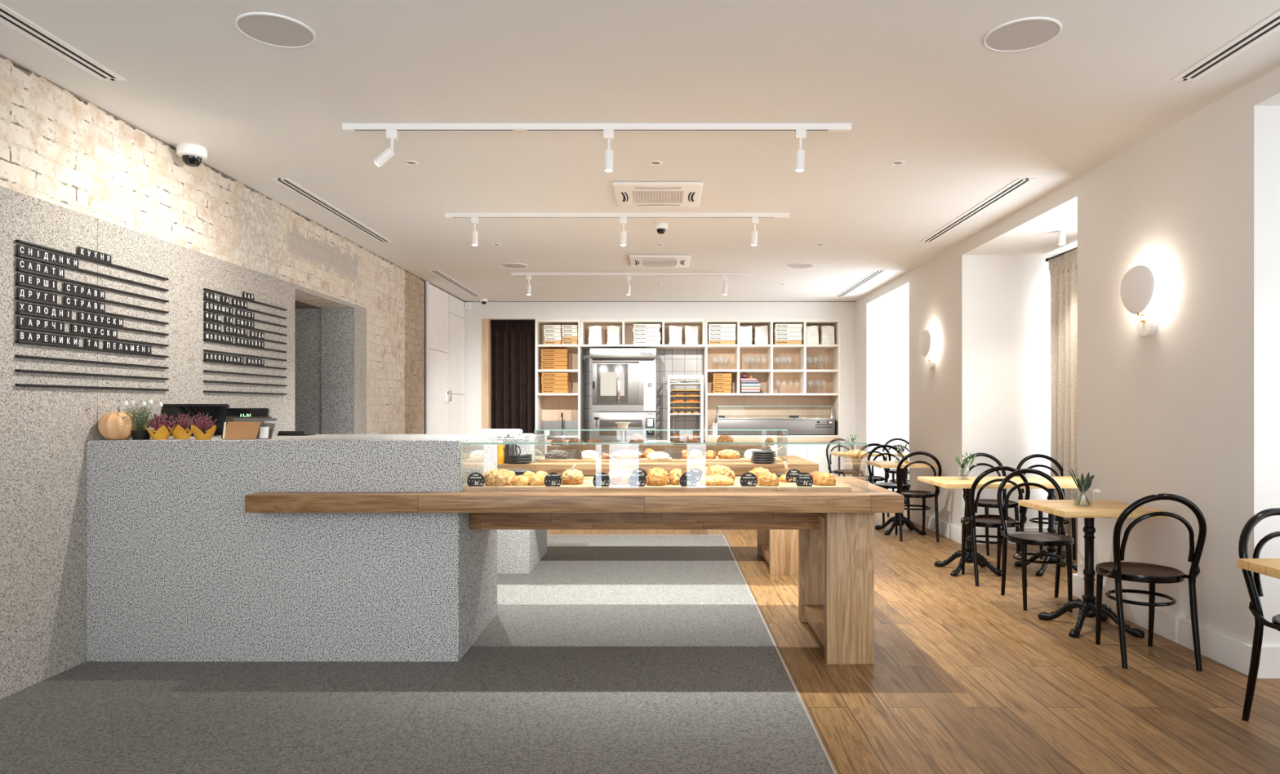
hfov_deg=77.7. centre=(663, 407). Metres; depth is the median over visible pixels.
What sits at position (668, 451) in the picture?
price tag
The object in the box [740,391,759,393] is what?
book
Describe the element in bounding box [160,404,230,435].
cash register
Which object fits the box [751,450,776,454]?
plate
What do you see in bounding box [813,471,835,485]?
pastry
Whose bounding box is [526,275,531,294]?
track spotlight
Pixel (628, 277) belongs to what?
track spotlight
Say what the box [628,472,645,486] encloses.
price tag
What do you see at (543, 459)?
serving board
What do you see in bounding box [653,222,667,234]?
dome camera
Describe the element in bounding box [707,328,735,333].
cardboard box
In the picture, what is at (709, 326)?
cardboard box
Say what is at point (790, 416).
wall socket
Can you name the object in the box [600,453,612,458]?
pastry
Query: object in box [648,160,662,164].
recessed light
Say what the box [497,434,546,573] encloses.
counter
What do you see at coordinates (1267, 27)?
ceiling vent
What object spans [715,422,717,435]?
bottle
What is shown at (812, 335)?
paper bag
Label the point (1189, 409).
wall
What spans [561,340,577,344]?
cardboard box
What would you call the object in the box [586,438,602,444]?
roll
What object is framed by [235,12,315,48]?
ceiling speaker
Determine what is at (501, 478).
bun
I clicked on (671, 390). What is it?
baking tray
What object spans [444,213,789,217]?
track rail
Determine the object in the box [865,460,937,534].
cafe table
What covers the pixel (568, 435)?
sink
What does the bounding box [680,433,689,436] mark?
bread
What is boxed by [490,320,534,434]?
curtain
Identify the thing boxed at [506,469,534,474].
plate
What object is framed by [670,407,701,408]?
baking tray
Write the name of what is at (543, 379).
cardboard box
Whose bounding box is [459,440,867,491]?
display case
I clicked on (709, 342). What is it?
cardboard box
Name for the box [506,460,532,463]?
plate
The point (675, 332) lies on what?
paper bag
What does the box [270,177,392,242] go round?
ceiling vent
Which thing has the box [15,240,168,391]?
menu board
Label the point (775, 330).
cardboard box
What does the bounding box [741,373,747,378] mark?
pomegranate
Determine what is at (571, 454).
price tag
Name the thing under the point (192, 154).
dome camera
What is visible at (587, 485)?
serving board
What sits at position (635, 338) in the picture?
cardboard box
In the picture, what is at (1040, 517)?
bistro chair
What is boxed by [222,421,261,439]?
folder
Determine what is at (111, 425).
pumpkin
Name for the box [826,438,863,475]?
bistro chair
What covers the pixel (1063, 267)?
linen curtain
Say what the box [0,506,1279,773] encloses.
floor
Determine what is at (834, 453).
cafe table
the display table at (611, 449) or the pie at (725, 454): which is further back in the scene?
the display table at (611, 449)
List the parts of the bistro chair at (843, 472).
seat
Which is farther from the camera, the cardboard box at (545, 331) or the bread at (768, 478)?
the cardboard box at (545, 331)
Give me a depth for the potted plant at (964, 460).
6.62 m
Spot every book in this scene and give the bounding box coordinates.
[740,380,759,382]
[740,382,758,384]
[740,383,759,385]
[740,385,759,387]
[740,386,759,389]
[740,388,759,390]
[740,390,759,391]
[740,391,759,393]
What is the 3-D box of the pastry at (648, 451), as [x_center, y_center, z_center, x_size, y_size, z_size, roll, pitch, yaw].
[-0.119,0.389,6.749,0.111,0.077,0.164,0,0,0]
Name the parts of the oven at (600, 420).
door, control panel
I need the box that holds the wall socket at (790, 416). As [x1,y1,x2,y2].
[789,415,798,417]
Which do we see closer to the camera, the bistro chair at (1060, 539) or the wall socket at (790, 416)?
the bistro chair at (1060, 539)
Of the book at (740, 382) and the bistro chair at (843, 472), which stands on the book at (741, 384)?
the book at (740, 382)
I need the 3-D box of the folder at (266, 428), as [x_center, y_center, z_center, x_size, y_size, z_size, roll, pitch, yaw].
[-2.278,0.119,4.407,0.258,0.115,0.028,0,0,0]
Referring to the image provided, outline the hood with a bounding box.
[589,347,657,360]
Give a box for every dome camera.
[176,142,207,167]
[480,297,488,304]
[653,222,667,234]
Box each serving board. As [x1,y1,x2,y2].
[464,480,851,490]
[537,456,782,462]
[560,444,766,446]
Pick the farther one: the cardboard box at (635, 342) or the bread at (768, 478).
the cardboard box at (635, 342)
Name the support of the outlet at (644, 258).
attached to the air conditioner at (636, 260)
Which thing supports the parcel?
on the display table at (611, 449)
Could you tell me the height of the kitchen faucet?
0.374 m
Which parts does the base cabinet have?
rail, door, door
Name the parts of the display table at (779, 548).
leg, leg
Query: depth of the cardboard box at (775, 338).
12.30 m
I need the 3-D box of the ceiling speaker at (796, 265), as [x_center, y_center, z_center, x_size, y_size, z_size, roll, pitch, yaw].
[1.582,-1.633,9.170,0.316,0.008,0.316,0,0,0]
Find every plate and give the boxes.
[506,453,532,457]
[506,455,532,458]
[506,457,532,460]
[506,458,532,461]
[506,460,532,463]
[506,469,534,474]
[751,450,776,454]
[751,453,776,456]
[751,455,776,458]
[751,457,775,461]
[751,460,775,463]
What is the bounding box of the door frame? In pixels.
[481,319,492,429]
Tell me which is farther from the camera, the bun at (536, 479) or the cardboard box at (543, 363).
the cardboard box at (543, 363)
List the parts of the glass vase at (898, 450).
stem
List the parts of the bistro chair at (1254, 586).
leg, backrest, seat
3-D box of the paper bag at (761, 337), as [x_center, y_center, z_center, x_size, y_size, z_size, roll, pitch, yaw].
[1.528,-1.123,12.401,0.214,0.301,0.131,0,0,0]
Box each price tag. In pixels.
[466,472,484,486]
[544,472,561,486]
[568,448,577,458]
[574,449,582,459]
[592,472,610,486]
[598,448,609,457]
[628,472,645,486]
[631,468,647,480]
[635,448,644,457]
[663,447,673,457]
[671,448,682,459]
[680,472,697,486]
[688,468,702,481]
[734,448,744,457]
[740,472,757,486]
[786,468,800,482]
[795,472,813,486]
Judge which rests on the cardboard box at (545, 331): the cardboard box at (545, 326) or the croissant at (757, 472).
the cardboard box at (545, 326)
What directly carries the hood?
attached to the oven at (624, 379)
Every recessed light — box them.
[403,160,417,164]
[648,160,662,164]
[890,160,905,164]
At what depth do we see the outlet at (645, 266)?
9.08 m
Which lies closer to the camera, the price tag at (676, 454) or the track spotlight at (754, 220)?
the price tag at (676, 454)
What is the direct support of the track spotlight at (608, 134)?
hanging from the track rail at (345, 126)
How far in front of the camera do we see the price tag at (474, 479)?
4.29 m
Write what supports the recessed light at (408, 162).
in the ceiling at (917, 83)
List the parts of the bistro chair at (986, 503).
backrest, leg, seat, leg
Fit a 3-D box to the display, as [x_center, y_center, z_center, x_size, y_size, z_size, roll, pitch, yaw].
[-2.494,0.090,4.780,0.256,0.171,0.120,0,0,0]
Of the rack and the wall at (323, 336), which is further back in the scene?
the rack
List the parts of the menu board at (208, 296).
rail, rail, rail, rail, rail, rail, rail, rail, rail, rail, rail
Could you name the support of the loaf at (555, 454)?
on the serving board at (543, 459)
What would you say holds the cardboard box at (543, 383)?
on the cardboard box at (544, 387)
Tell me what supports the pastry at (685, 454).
on the serving board at (543, 459)
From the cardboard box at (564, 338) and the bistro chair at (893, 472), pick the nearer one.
the bistro chair at (893, 472)
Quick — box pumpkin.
[97,406,137,439]
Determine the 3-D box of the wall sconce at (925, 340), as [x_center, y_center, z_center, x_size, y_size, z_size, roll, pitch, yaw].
[2.902,-0.636,8.720,0.115,0.426,0.301,0,0,0]
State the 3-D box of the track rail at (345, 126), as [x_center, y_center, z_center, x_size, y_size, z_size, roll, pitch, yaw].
[-0.384,-1.619,4.600,2.935,0.037,0.040,0,0,0]
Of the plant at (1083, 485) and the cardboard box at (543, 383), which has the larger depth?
the cardboard box at (543, 383)
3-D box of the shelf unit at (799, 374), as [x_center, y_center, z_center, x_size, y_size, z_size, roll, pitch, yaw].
[1.692,-0.417,12.536,2.091,1.894,0.512,0,0,0]
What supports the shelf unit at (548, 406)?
attached to the wall at (844, 311)
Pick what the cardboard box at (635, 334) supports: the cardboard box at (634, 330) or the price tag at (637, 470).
the cardboard box at (634, 330)
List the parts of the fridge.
canopy post, lid, canopy post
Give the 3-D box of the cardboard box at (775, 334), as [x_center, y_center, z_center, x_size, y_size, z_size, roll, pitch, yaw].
[1.938,-1.131,12.464,0.411,0.060,0.333,0,0,0]
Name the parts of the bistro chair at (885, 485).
leg, backrest, seat, leg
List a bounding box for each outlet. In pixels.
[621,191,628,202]
[634,186,681,189]
[636,204,679,205]
[644,257,675,258]
[644,266,675,266]
[688,191,695,202]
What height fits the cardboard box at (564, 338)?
0.057 m
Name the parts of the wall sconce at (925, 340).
lamp shade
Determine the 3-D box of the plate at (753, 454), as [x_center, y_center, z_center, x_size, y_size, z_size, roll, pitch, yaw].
[0.804,0.382,6.360,0.200,0.020,0.200,0,0,0]
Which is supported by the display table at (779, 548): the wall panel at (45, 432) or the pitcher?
the pitcher
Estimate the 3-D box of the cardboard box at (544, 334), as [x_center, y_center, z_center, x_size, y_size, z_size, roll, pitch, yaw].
[-1.718,-1.123,12.464,0.261,0.057,0.333,0,0,0]
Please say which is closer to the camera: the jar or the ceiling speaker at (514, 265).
the jar
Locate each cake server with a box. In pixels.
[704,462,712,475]
[783,461,789,474]
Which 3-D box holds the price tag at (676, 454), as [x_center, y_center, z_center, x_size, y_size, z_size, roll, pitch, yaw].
[0.110,0.388,6.556,0.100,0.081,0.014,0,0,29]
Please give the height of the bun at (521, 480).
0.054 m
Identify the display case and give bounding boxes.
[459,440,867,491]
[534,428,787,462]
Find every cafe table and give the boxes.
[829,451,909,504]
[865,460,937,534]
[917,476,1077,576]
[1018,499,1168,637]
[1236,558,1279,578]
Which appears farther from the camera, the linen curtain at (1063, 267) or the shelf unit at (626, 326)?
the shelf unit at (626, 326)
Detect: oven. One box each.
[589,347,657,411]
[591,412,656,442]
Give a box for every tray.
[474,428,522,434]
[474,428,522,437]
[670,380,701,385]
[670,389,701,391]
[670,395,701,397]
[670,401,701,403]
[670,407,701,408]
[670,413,701,414]
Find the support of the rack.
on the floor
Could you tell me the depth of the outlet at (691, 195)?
6.08 m
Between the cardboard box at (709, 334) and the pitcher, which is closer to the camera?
the pitcher
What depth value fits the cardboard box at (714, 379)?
12.30 m
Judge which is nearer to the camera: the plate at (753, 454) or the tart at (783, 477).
the tart at (783, 477)
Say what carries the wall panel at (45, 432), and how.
attached to the wall at (59, 147)
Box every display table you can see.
[244,475,904,664]
[497,455,818,574]
[546,444,770,455]
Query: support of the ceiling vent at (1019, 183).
in the ceiling at (917, 83)
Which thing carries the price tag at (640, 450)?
on the serving board at (543, 459)
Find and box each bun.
[483,468,516,483]
[484,471,512,485]
[511,475,529,485]
[522,471,535,480]
[529,474,544,485]
[535,471,547,477]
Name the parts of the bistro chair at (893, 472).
leg, backrest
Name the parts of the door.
handle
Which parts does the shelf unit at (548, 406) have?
panel, panel, shelf, shelf, shelf, panel, panel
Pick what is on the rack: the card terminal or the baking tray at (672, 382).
the baking tray at (672, 382)
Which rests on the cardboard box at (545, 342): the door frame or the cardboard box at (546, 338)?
the cardboard box at (546, 338)
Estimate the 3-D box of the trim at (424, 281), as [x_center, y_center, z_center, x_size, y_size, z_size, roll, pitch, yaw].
[-3.228,-0.143,10.255,0.295,2.987,0.070,0,0,0]
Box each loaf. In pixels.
[544,449,569,458]
[581,449,599,459]
[673,435,700,444]
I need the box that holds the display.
[222,408,269,429]
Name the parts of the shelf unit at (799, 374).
panel, panel, shelf, shelf, shelf, panel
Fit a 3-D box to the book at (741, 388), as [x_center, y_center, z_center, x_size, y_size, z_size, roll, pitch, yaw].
[1.357,-0.273,12.419,0.285,0.020,0.202,0,0,0]
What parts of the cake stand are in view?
dish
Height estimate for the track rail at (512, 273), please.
0.037 m
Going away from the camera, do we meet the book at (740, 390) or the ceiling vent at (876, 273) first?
the ceiling vent at (876, 273)
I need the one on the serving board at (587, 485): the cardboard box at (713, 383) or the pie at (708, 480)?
the pie at (708, 480)
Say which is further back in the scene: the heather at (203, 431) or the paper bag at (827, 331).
the paper bag at (827, 331)
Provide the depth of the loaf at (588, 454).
6.55 m
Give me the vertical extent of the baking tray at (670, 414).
0.022 m
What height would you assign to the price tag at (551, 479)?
0.076 m
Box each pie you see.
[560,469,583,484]
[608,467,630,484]
[611,449,643,458]
[699,475,733,485]
[701,464,735,480]
[717,448,740,458]
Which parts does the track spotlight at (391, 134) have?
rod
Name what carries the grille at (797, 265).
attached to the ceiling speaker at (796, 265)
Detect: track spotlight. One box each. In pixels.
[373,128,398,167]
[471,217,479,245]
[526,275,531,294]
[603,128,613,171]
[619,217,626,245]
[626,275,631,294]
[722,275,728,294]
[751,217,758,245]
[795,128,806,171]
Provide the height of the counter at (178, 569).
1.174 m
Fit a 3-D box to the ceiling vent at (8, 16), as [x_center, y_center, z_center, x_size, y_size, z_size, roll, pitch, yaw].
[-2.745,-1.635,2.885,0.124,0.005,2.170,0,0,0]
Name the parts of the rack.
post, post, post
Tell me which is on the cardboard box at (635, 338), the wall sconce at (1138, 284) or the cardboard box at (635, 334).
the cardboard box at (635, 334)
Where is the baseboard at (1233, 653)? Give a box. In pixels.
[888,488,1279,678]
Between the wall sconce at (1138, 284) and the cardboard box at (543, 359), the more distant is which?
the cardboard box at (543, 359)
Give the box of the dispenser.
[543,430,550,435]
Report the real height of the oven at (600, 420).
1.275 m
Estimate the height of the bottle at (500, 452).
0.180 m
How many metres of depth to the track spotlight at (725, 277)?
9.65 m
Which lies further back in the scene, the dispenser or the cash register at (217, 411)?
the dispenser
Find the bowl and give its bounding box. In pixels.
[521,433,533,437]
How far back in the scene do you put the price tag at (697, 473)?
4.57 m
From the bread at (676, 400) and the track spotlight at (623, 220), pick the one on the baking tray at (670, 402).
the bread at (676, 400)
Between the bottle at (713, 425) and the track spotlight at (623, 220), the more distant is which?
the bottle at (713, 425)
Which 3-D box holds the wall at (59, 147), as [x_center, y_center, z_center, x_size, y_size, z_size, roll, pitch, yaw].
[-3.217,-0.143,5.625,0.315,2.987,14.650,0,0,0]
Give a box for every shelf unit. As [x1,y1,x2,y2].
[534,319,583,440]
[580,319,705,348]
[703,319,840,441]
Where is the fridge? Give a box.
[715,405,835,435]
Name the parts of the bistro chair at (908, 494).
leg, leg, seat, backrest, leg, leg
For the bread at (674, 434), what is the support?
on the baking tray
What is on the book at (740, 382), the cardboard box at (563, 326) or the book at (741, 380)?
the book at (741, 380)
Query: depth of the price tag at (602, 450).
6.75 m
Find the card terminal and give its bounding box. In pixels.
[277,431,315,435]
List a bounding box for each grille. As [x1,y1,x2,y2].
[501,263,527,267]
[632,191,683,203]
[642,259,676,266]
[787,263,813,267]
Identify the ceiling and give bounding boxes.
[0,0,1279,301]
[294,300,320,308]
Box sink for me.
[542,420,577,445]
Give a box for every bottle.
[497,440,504,463]
[712,422,715,435]
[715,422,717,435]
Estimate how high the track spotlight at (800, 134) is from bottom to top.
0.238 m
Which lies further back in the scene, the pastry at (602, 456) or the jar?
the pastry at (602, 456)
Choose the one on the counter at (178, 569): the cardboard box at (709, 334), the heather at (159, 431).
the heather at (159, 431)
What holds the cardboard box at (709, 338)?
on the cardboard box at (709, 342)
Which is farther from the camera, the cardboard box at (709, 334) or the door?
the cardboard box at (709, 334)
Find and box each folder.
[221,416,271,438]
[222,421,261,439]
[233,417,276,439]
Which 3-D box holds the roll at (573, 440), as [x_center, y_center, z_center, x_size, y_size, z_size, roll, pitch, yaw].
[-1.054,0.408,9.501,0.164,0.078,0.201,0,0,0]
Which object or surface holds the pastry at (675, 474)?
on the serving board at (587, 485)
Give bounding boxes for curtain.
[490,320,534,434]
[1044,247,1077,554]
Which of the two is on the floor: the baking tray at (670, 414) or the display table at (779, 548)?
the display table at (779, 548)
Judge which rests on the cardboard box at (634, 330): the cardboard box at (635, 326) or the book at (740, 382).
the cardboard box at (635, 326)
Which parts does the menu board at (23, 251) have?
rail, rail, rail, rail, rail, rail, rail, rail, rail, rail, rail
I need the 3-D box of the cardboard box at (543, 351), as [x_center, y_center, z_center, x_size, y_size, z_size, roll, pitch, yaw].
[-1.691,-0.870,12.464,0.403,0.060,0.333,0,0,0]
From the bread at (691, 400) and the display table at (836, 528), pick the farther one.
the bread at (691, 400)
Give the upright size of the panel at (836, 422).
0.213 m
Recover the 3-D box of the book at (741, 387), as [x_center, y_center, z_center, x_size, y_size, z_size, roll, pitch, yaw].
[1.356,-0.296,12.419,0.285,0.026,0.202,0,0,0]
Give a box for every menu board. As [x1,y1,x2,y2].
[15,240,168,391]
[203,288,287,395]
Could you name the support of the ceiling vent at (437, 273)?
in the ceiling at (917, 83)
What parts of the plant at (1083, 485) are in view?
stem, flower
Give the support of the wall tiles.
attached to the wall at (844, 311)
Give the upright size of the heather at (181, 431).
0.145 m
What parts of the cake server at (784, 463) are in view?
handle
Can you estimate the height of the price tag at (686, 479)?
0.076 m
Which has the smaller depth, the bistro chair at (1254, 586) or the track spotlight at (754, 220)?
the bistro chair at (1254, 586)
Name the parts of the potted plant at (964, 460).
stem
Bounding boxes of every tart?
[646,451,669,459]
[778,474,792,482]
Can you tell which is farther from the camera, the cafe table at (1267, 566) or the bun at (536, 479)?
the bun at (536, 479)
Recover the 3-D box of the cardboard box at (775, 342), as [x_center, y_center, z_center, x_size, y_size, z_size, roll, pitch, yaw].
[1.936,-1.003,12.464,0.411,0.060,0.333,0,0,0]
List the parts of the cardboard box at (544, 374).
lid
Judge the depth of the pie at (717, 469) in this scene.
4.54 m
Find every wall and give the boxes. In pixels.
[0,53,465,434]
[294,307,352,434]
[464,301,854,475]
[854,66,1279,645]
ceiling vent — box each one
[0,2,126,80]
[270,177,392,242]
[428,270,482,297]
[835,270,885,297]
[920,177,1035,242]
[1171,9,1279,80]
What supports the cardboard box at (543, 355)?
on the cardboard box at (543, 359)
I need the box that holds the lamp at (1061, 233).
[1057,230,1066,244]
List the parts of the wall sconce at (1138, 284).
lamp shade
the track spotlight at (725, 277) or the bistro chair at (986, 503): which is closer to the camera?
the bistro chair at (986, 503)
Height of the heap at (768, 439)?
0.093 m
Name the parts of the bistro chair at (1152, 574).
leg, leg, seat, leg, backrest, leg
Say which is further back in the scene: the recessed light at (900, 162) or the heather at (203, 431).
the recessed light at (900, 162)
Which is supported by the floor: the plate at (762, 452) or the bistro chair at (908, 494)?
the bistro chair at (908, 494)
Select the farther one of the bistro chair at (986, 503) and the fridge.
the fridge
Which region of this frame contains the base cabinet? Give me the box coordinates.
[706,437,838,475]
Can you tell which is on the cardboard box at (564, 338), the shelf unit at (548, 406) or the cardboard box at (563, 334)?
the cardboard box at (563, 334)
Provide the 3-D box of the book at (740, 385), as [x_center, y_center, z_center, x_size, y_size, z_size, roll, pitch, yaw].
[1.357,-0.325,12.419,0.290,0.030,0.202,0,0,0]
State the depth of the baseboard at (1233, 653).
4.55 m
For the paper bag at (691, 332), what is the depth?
12.36 m
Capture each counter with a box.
[86,434,497,661]
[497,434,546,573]
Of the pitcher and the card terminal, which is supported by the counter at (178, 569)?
the card terminal
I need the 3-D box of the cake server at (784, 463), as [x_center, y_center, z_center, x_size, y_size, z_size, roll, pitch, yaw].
[0.712,0.362,4.572,0.043,0.098,0.048,0,0,-40]
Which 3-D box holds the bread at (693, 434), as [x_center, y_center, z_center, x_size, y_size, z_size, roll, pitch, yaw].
[0.485,0.432,12.230,0.149,0.052,0.210,0,0,0]
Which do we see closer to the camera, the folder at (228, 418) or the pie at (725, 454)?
the folder at (228, 418)
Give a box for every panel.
[0,186,366,699]
[833,421,837,435]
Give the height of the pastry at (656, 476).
0.096 m
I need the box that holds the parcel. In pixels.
[642,440,671,444]
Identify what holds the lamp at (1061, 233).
attached to the wall at (1189, 409)
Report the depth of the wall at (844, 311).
12.28 m
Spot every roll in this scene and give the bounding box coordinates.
[551,438,566,445]
[568,438,582,444]
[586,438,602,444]
[629,433,644,442]
[743,448,761,458]
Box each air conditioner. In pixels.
[612,181,703,207]
[628,254,690,267]
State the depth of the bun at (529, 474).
4.47 m
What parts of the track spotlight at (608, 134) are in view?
rod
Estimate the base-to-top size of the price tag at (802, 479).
0.076 m
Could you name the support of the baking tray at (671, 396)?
on the rack
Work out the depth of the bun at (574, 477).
4.39 m
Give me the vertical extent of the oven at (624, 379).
0.957 m
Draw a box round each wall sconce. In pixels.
[919,329,934,368]
[1120,265,1157,336]
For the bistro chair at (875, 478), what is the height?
0.911 m
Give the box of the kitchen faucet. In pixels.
[560,412,564,435]
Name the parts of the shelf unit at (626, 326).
panel, panel, shelf, panel, panel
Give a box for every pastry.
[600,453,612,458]
[643,448,654,457]
[645,466,668,485]
[668,467,683,484]
[681,449,688,458]
[688,449,702,458]
[704,449,715,458]
[809,471,821,478]
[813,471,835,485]
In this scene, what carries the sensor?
attached to the wall at (844, 311)
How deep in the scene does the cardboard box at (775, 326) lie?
12.30 m
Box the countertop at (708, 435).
[707,434,838,437]
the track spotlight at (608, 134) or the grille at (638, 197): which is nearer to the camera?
the track spotlight at (608, 134)
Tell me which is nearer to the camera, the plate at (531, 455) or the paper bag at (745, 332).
the plate at (531, 455)
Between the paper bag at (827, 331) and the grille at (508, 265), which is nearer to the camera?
the grille at (508, 265)
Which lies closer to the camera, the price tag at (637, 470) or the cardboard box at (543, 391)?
the price tag at (637, 470)
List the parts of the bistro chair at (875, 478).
seat, backrest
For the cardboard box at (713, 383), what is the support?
on the cardboard box at (713, 387)
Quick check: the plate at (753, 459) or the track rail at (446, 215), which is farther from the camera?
the track rail at (446, 215)
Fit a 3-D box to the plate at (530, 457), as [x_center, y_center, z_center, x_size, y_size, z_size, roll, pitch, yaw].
[-1.149,0.412,6.345,0.206,0.020,0.206,0,0,0]
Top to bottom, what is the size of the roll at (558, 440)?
0.075 m
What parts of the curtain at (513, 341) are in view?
rod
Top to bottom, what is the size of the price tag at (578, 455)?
0.081 m
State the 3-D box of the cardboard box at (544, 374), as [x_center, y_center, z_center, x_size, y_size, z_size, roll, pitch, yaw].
[-1.682,-0.505,12.464,0.403,0.060,0.333,0,0,0]
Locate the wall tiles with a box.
[584,348,702,442]
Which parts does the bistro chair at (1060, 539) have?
leg, leg, backrest, seat, leg, leg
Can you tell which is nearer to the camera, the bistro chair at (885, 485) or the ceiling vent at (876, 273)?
the bistro chair at (885, 485)
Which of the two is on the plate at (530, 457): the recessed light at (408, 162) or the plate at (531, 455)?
the plate at (531, 455)
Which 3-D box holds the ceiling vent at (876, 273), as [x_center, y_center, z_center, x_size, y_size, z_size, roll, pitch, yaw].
[2.600,-1.635,10.630,0.124,0.005,2.260,0,0,0]
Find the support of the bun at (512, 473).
on the serving board at (587, 485)
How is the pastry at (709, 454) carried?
on the serving board at (543, 459)
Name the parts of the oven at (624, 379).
door, control panel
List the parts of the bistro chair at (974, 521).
leg, leg, seat, leg, backrest, leg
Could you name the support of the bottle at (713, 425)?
on the countertop at (708, 435)
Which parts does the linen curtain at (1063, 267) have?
rod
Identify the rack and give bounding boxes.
[667,374,703,442]
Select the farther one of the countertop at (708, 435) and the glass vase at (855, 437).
the countertop at (708, 435)
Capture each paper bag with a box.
[588,325,602,344]
[606,325,619,344]
[668,325,682,344]
[684,325,697,344]
[739,325,752,344]
[754,325,768,344]
[806,325,818,344]
[820,325,835,344]
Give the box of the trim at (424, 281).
[424,280,425,434]
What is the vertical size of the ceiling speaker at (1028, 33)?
0.008 m
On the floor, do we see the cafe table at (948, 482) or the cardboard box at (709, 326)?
the cafe table at (948, 482)
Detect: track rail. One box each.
[342,123,851,131]
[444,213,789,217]
[511,272,751,275]
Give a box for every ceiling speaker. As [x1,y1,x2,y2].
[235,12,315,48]
[500,262,528,268]
[786,262,814,268]
[983,16,1062,51]
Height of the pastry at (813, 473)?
0.059 m
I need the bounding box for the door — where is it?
[428,348,465,434]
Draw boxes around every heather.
[144,413,176,439]
[166,413,195,439]
[187,412,217,439]
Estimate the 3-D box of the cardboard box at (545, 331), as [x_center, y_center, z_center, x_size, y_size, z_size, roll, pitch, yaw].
[-1.722,-1.184,12.464,0.261,0.057,0.333,0,0,0]
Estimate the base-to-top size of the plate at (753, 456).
0.020 m
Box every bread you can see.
[671,399,684,401]
[671,433,680,436]
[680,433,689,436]
[685,399,698,401]
[689,433,699,436]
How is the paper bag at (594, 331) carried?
on the shelf unit at (626, 326)
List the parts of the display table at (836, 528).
leg, rail, leg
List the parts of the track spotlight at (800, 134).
rod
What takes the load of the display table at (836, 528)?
on the floor
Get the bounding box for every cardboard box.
[540,365,568,369]
[541,349,569,354]
[541,353,568,358]
[541,357,569,362]
[541,361,569,366]
[541,377,569,381]
[541,381,569,385]
[541,389,569,393]
[542,372,569,377]
[542,385,570,389]
[543,324,561,328]
[543,328,562,333]
[543,333,562,337]
[543,340,561,344]
[544,336,562,341]
[561,324,577,328]
[561,328,577,333]
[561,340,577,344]
[562,333,577,336]
[562,336,577,341]
[632,328,659,332]
[633,324,660,329]
[633,332,660,336]
[633,336,661,342]
[633,340,660,344]
[707,324,735,328]
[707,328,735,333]
[707,332,735,337]
[707,336,735,341]
[707,340,735,344]
[711,373,731,377]
[711,377,731,382]
[711,381,731,385]
[711,385,731,389]
[711,389,731,393]
[773,324,801,328]
[773,328,801,333]
[773,332,801,337]
[773,336,801,341]
[773,340,801,344]
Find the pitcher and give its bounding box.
[503,444,521,463]
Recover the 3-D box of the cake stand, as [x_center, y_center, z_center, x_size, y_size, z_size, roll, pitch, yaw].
[-0.479,0.314,9.400,0.300,0.268,0.300,0,0,0]
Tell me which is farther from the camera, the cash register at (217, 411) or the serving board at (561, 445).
the serving board at (561, 445)
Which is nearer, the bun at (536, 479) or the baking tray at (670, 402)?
the bun at (536, 479)
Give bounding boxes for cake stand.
[610,422,635,444]
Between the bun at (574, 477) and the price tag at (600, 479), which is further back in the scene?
the bun at (574, 477)
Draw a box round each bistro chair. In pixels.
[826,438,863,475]
[852,443,891,516]
[867,444,911,524]
[882,438,909,491]
[894,451,942,542]
[960,453,1019,555]
[960,466,1030,586]
[996,468,1074,612]
[1015,453,1075,559]
[1095,493,1206,671]
[1238,507,1279,720]
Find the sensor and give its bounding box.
[464,302,471,309]
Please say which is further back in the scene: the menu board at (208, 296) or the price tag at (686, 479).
the menu board at (208, 296)
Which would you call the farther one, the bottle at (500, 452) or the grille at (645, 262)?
the grille at (645, 262)
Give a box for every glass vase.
[846,434,857,453]
[893,441,907,462]
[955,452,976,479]
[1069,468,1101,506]
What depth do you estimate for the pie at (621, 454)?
6.58 m
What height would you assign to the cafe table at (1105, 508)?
0.750 m
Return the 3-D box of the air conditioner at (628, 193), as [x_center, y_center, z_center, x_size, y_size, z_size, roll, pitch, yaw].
[-0.040,-1.619,6.080,0.660,0.036,0.660,0,0,0]
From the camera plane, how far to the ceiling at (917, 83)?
4.33 m
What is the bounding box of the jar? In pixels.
[1073,487,1090,506]
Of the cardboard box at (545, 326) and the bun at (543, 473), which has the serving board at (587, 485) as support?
the bun at (543, 473)
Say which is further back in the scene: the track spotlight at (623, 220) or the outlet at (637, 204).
the track spotlight at (623, 220)
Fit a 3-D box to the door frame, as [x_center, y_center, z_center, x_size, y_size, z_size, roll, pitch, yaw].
[-2.750,-0.007,12.425,0.100,2.714,0.310,0,0,0]
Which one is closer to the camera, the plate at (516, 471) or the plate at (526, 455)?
the plate at (516, 471)
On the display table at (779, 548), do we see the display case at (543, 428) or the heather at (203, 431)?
the display case at (543, 428)
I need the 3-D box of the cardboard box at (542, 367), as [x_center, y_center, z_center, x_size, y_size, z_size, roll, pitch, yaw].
[-1.697,-0.613,12.464,0.403,0.060,0.333,0,0,0]
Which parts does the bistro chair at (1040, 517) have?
backrest, leg, leg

